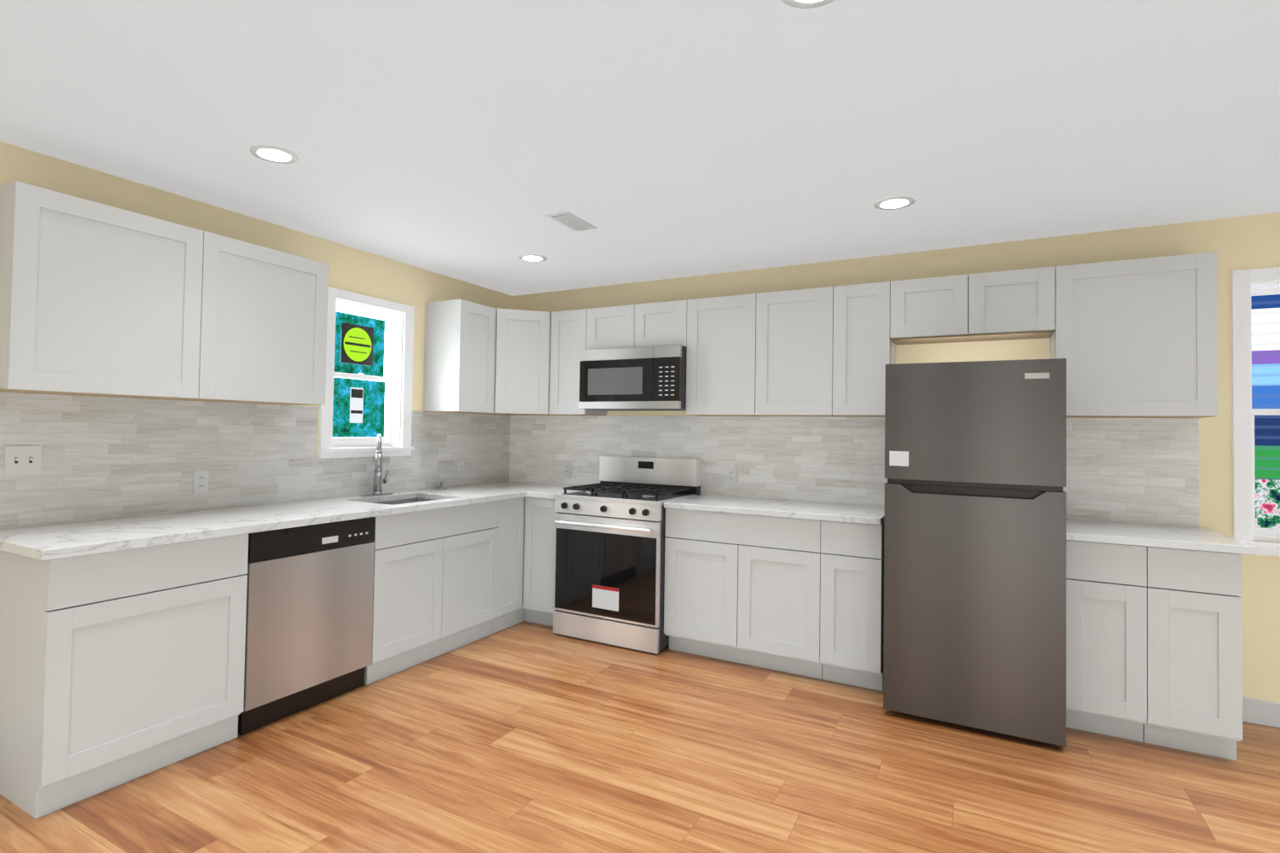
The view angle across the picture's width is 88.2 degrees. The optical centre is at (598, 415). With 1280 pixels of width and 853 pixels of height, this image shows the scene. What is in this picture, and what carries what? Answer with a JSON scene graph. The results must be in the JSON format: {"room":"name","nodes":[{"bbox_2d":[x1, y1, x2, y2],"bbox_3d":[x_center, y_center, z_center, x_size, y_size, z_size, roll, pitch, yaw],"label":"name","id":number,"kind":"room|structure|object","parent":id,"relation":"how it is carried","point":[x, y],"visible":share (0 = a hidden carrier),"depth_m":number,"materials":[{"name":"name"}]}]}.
{"room":"kitchen","nodes":[
{"label":"kitchen","id":0,"kind":"room"},
{"bbox_2d":[0,140,511,529],"bbox_3d":[-2.445,0.090,2.573,0.150,2.533,6.900,0,-2,30],"label":"wall","id":1,"kind":"structure","parent":0,"point":[352,270],"depth_m":3.59,"materials":[{"name":"beige paint"}]},
{"bbox_2d":[0,180,203,399],"bbox_3d":[-2.077,-0.460,2.728,0.323,0.753,0.662,0,-2,30],"label":"upper cabinet","id":2,"kind":"object","parent":1,"relation":"attached to","point":[97,299],"visible":1,"depth_m":2.59,"materials":[{"name":"white wood"}]},
{"bbox_2d":[166,231,328,405],"bbox_3d":[-1.747,-0.441,3.300,0.323,0.753,0.652,0,-2,30],"label":"upper cabinet","id":3,"kind":"object","parent":1,"relation":"attached to","point":[264,317],"visible":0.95,"depth_m":3.19,"materials":[{"name":"white wood"}]},
{"bbox_2d":[0,392,510,529],"bbox_3d":[-1.561,0.223,3.947,0.008,0.536,3.329,0,-2,30],"label":"backsplash","id":4,"kind":"structure","parent":1,"relation":"attached to","point":[103,457],"depth_m":3.21,"materials":[{"name":"tile"}]},
{"bbox_2d":[4,446,41,475],"bbox_3d":[-2.303,0.180,2.638,0.013,0.114,0.116,0,-2,30],"label":"switch","id":5,"kind":"object","parent":4,"relation":"attached to","point":[18,460],"visible":1,"depth_m":2.64,"materials":[{"name":"white plastic"}]},
{"bbox_2d":[192,470,209,494],"bbox_3d":[-1.958,0.330,3.243,0.008,0.114,0.070,0,-2,30],"label":"outlet","id":6,"kind":"object","parent":4,"relation":"attached to","point":[200,478],"visible":1,"depth_m":3.24,"materials":[{"name":"white plastic"}]},
{"bbox_2d":[457,461,464,477],"bbox_3d":[-1.019,0.399,4.870,0.008,0.114,0.070,0,-2,30],"label":"outlet","id":7,"kind":"object","parent":4,"relation":"attached to","point":[460,464],"visible":1,"depth_m":4.87,"materials":[{"name":"white plastic"}]},
{"bbox_2d":[318,286,414,459],"bbox_3d":[-1.492,-0.242,4.174,0.180,1.007,0.725,0,-2,30],"label":"window","id":8,"kind":"structure","parent":1,"relation":"in","point":[397,337],"depth_m":4.32,"materials":[{"name":"white"}]},
{"bbox_2d":[340,322,373,423],"bbox_3d":[-1.542,-0.263,4.203,0.010,0.625,0.250,0,-2,30],"label":"stickers","id":9,"kind":"object","parent":8,"relation":"attached to","point":[357,340],"visible":1,"depth_m":4.20,"materials":[{"name":"yellow"}]},
{"bbox_2d":[423,299,495,413],"bbox_3d":[-0.977,-0.397,4.636,0.323,0.753,0.367,0,-2,30],"label":"upper cabinet","id":10,"kind":"object","parent":1,"relation":"attached to","point":[459,345],"visible":1,"depth_m":4.50,"materials":[{"name":"white wood"}]},
{"bbox_2d":[0,0,1279,296],"bbox_3d":[0.326,-1.117,1.015,6.200,0.100,6.600,0,-2,30],"label":"ceiling","id":11,"kind":"structure","parent":0,"point":[696,137],"depth_m":2.30,"materials":[{"name":"white paint"}]},
{"bbox_2d":[250,144,298,163],"bbox_3d":[-1.311,-1.053,2.661,0.176,0.006,0.176,0,-2,30],"label":"recessed light","id":12,"kind":"object","parent":11,"relation":"in","point":[281,155],"visible":1,"depth_m":2.65,"materials":[{"name":"white"}]},
{"bbox_2d":[518,254,546,261],"bbox_3d":[-0.422,-1.002,4.203,0.176,0.006,0.176,0,-2,30],"label":"recessed light","id":13,"kind":"object","parent":11,"relation":"in","point":[530,258],"visible":1,"depth_m":4.19,"materials":[{"name":"white"}]},
{"bbox_2d":[544,211,597,232],"bbox_3d":[-0.143,-1.013,3.465,0.136,0.009,0.300,0,-2,30],"label":"vent register","id":14,"kind":"object","parent":11,"relation":"attached to","point":[567,219],"depth_m":3.44,"materials":[{"name":"white metal"}]},
{"bbox_2d":[781,0,835,8],"bbox_3d":[0.526,-1.046,1.602,0.176,0.006,0.176,0,-2,30],"label":"recessed light","id":15,"kind":"object","parent":11,"relation":"in","point":[805,3],"visible":1,"depth_m":1.67,"materials":[{"name":"white"}]},
{"bbox_2d":[873,196,914,209],"bbox_3d":[1.389,-0.997,3.100,0.176,0.006,0.176,0,-2,30],"label":"recessed light","id":16,"kind":"object","parent":11,"relation":"in","point":[891,203],"visible":1,"depth_m":3.09,"materials":[{"name":"white"}]},
{"bbox_2d":[0,621,1279,852],"bbox_3d":[0.283,1.415,0.956,6.500,0.100,6.900,0,-2,30],"label":"floor","id":17,"kind":"structure","parent":0,"point":[525,736],"depth_m":2.56,"materials":[{"name":"brown wood"}]},
{"bbox_2d":[0,533,248,819],"bbox_3d":[-1.949,0.929,2.664,0.618,0.876,0.697,0,-2,30],"label":"base cabinet","id":18,"kind":"object","parent":17,"relation":"on","point":[119,667],"visible":0.88,"depth_m":2.40,"materials":[{"name":"white wood"}]},
{"bbox_2d":[237,517,375,734],"bbox_3d":[-1.595,0.951,3.259,0.622,0.872,0.673,0,-2,30],"label":"dishwasher","id":19,"kind":"object","parent":17,"relation":"on","point":[310,589],"visible":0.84,"depth_m":3.06,"materials":[{"name":"silver metal"}]},
{"bbox_2d":[364,500,499,685],"bbox_3d":[-1.179,0.973,3.999,0.618,0.876,1.012,0,-2,30],"label":"base cabinet","id":20,"kind":"object","parent":17,"relation":"on","point":[435,571],"visible":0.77,"depth_m":3.77,"materials":[{"name":"white wood"}]},
{"bbox_2d":[491,496,557,634],"bbox_3d":[-0.574,1.001,4.755,0.910,0.876,0.896,0,-2,30],"label":"base cabinet","id":21,"kind":"object","parent":17,"relation":"on","point":[526,525],"visible":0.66,"depth_m":4.46,"materials":[{"name":"white wood"}]},
{"bbox_2d":[0,481,592,560],"bbox_3d":[-1.176,0.604,3.711,0.911,0.221,3.328,0,-2,30],"label":"countertop","id":22,"kind":"structure","parent":21,"relation":"on","point":[55,541],"depth_m":2.95,"materials":[{"name":"stone"}]},
{"bbox_2d":[360,434,393,496],"bbox_3d":[-1.377,0.306,4.078,0.142,0.383,0.290,1,-1,-2],"label":"faucet","id":23,"kind":"object","parent":22,"relation":"on","point":[378,480],"visible":1,"depth_m":4.09,"materials":[{"name":"silver metal"}]},
{"bbox_2d":[436,482,447,488],"bbox_3d":[-1.105,0.491,4.628,0.080,0.048,0.080,0,-2,30],"label":"strainer","id":24,"kind":"object","parent":22,"relation":"on","point":[441,483],"visible":1,"depth_m":4.62,"materials":[{"name":"silver metal"}]},
{"bbox_2d":[552,455,701,654],"bbox_3d":[0.185,0.867,4.393,0.756,1.152,0.728,0,-2,30],"label":"gas range","id":25,"kind":"object","parent":17,"relation":"on","point":[610,537],"visible":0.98,"depth_m":4.15,"materials":[{"name":"silver metal"}]},
{"bbox_2d":[663,508,822,679],"bbox_3d":[0.947,1.010,4.038,0.911,0.876,0.618,0,-2,30],"label":"base cabinet","id":26,"kind":"object","parent":17,"relation":"on","point":[741,589],"visible":0.87,"depth_m":3.75,"materials":[{"name":"white wood"}]},
{"bbox_2d":[663,494,884,525],"bbox_3d":[1.079,0.554,3.960,1.215,0.034,0.648,0,-2,30],"label":"countertop","id":27,"kind":"structure","parent":26,"relation":"on","point":[869,514],"depth_m":3.82,"materials":[{"name":"stone"}]},
{"bbox_2d":[820,520,884,691],"bbox_3d":[1.475,1.012,3.733,0.302,0.876,0.618,0,-2,30],"label":"base cabinet","id":28,"kind":"object","parent":17,"relation":"on","point":[852,595],"visible":0.91,"depth_m":3.47,"materials":[{"name":"white wood"}]},
{"bbox_2d":[883,358,1066,746],"bbox_3d":[1.888,0.607,3.347,0.717,1.682,0.824,0,-2,30],"label":"refrigerator","id":29,"kind":"object","parent":17,"relation":"on","point":[975,452],"visible":1,"depth_m":2.98,"materials":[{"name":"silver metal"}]},
{"bbox_2d":[1065,540,1146,742],"bbox_3d":[2.399,1.015,3.200,0.302,0.876,0.618,0,-2,30],"label":"base cabinet","id":30,"kind":"object","parent":17,"relation":"on","point":[1106,584],"visible":0.78,"depth_m":2.94,"materials":[{"name":"white wood"}]},
{"bbox_2d":[1143,546,1242,761],"bbox_3d":[2.663,1.016,3.047,0.302,0.876,0.618,0,-2,30],"label":"base cabinet","id":31,"kind":"object","parent":17,"relation":"on","point":[1195,636],"visible":0.86,"depth_m":2.79,"materials":[{"name":"white wood"}]},
{"bbox_2d":[1065,518,1254,555],"bbox_3d":[2.546,0.559,3.114,0.638,0.034,0.648,0,-2,30],"label":"countertop","id":32,"kind":"structure","parent":31,"relation":"on","point":[1137,534],"depth_m":2.95,"materials":[{"name":"stone"}]},
{"bbox_2d":[512,212,1279,703],"bbox_3d":[2.056,0.196,3.872,6.350,2.533,0.150,0,-2,30],"label":"wall","id":33,"kind":"structure","parent":0,"point":[1251,241],"depth_m":3.48,"materials":[{"name":"beige paint"}]},
{"bbox_2d":[463,308,559,415],"bbox_3d":[-0.611,-0.382,4.990,0.604,0.753,0.604,0,-2,30],"label":"upper cabinet","id":34,"kind":"object","parent":33,"relation":"attached to","point":[522,338],"visible":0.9,"depth_m":4.77,"materials":[{"name":"white wood"}]},
{"bbox_2d":[549,308,606,415],"bbox_3d":[-0.144,-0.377,4.883,0.302,0.753,0.323,0,-2,30],"label":"upper cabinet","id":35,"kind":"object","parent":33,"relation":"attached to","point":[568,328],"visible":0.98,"depth_m":4.76,"materials":[{"name":"white wood"}]},
{"bbox_2d":[586,299,686,350],"bbox_3d":[0.322,-0.598,4.622,0.759,0.307,0.323,0,-2,30],"label":"upper cabinet","id":36,"kind":"object","parent":33,"relation":"attached to","point":[660,323],"visible":0.76,"depth_m":4.47,"materials":[{"name":"white wood"}]},
{"bbox_2d":[579,345,686,411],"bbox_3d":[0.293,-0.241,4.573,0.754,0.405,0.413,0,-2,30],"label":"microwave","id":37,"kind":"object","parent":36,"relation":"attached to","point":[654,378],"visible":0.97,"depth_m":4.38,"materials":[{"name":"silver metal"}]},
{"bbox_2d":[685,286,841,417],"bbox_3d":[1.044,-0.373,4.198,0.911,0.753,0.323,0,-2,30],"label":"upper cabinet","id":38,"kind":"object","parent":33,"relation":"attached to","point":[763,354],"visible":0.97,"depth_m":4.04,"materials":[{"name":"white wood"}]},
{"bbox_2d":[508,415,1198,527],"bbox_3d":[1.114,0.433,4.314,4.258,0.848,0.008,0,-2,30],"label":"backsplash","id":39,"kind":"structure","parent":33,"relation":"attached to","point":[1131,470],"depth_m":4.15,"materials":[{"name":"tile"}]},
{"bbox_2d":[563,461,571,477],"bbox_3d":[-0.244,0.417,5.089,0.070,0.114,0.008,0,-2,30],"label":"outlet","id":40,"kind":"object","parent":39,"relation":"attached to","point":[567,465],"visible":1,"depth_m":5.09,"materials":[{"name":"white plastic"}]},
{"bbox_2d":[726,467,736,484],"bbox_3d":[0.890,0.409,4.435,0.070,0.114,0.008,0,-2,30],"label":"outlet","id":41,"kind":"object","parent":39,"relation":"attached to","point":[730,472],"visible":1,"depth_m":4.43,"materials":[{"name":"white plastic"}]},
{"bbox_2d":[832,281,896,417],"bbox_3d":[1.572,-0.371,3.893,0.302,0.753,0.323,0,-2,30],"label":"upper cabinet","id":42,"kind":"object","parent":33,"relation":"attached to","point":[863,346],"visible":0.85,"depth_m":3.76,"materials":[{"name":"white wood"}]},
{"bbox_2d":[890,266,1055,345],"bbox_3d":[2.038,-0.585,3.631,0.759,0.322,0.323,0,-2,30],"label":"upper cabinet","id":43,"kind":"object","parent":33,"relation":"attached to","point":[1017,304],"visible":1,"depth_m":3.49,"materials":[{"name":"white wood"}]},
{"bbox_2d":[1049,251,1218,418],"bbox_3d":[2.628,-0.367,3.284,0.607,0.753,0.323,0,-2,30],"label":"upper cabinet","id":44,"kind":"object","parent":33,"relation":"attached to","point":[1137,338],"visible":0.9,"depth_m":3.13,"materials":[{"name":"white wood"}]},
{"bbox_2d":[1231,267,1279,557],"bbox_3d":[3.519,-0.017,3.000,0.989,1.367,0.190,0,-2,30],"label":"window","id":45,"kind":"structure","parent":33,"relation":"in","point":[1245,531],"depth_m":3.17,"materials":[{"name":"white wood"}]},
{"bbox_2d":[1242,697,1279,728],"bbox_3d":[0.285,1.307,0.959,6.198,0.114,6.598,0,-2,30],"label":"baseboard","id":46,"kind":"structure","parent":33,"relation":"attached to","point":[1256,712],"depth_m":3.11,"materials":[{"name":"white wood"}]},
{"label":"outside","id":47,"kind":"structure","parent":0,"visible":0},
{"bbox_2d":[1250,294,1279,529],"bbox_3d":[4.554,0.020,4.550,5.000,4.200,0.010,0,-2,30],"label":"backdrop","id":48,"kind":"structure","parent":47,"point":[1265,309],"depth_m":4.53,"materials":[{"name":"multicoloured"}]},
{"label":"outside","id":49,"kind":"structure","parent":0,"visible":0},
{"bbox_2d":[332,311,385,436],"bbox_3d":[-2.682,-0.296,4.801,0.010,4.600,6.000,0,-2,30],"label":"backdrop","id":50,"kind":"structure","parent":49,"point":[372,425],"depth_m":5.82,"materials":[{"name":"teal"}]}
]}

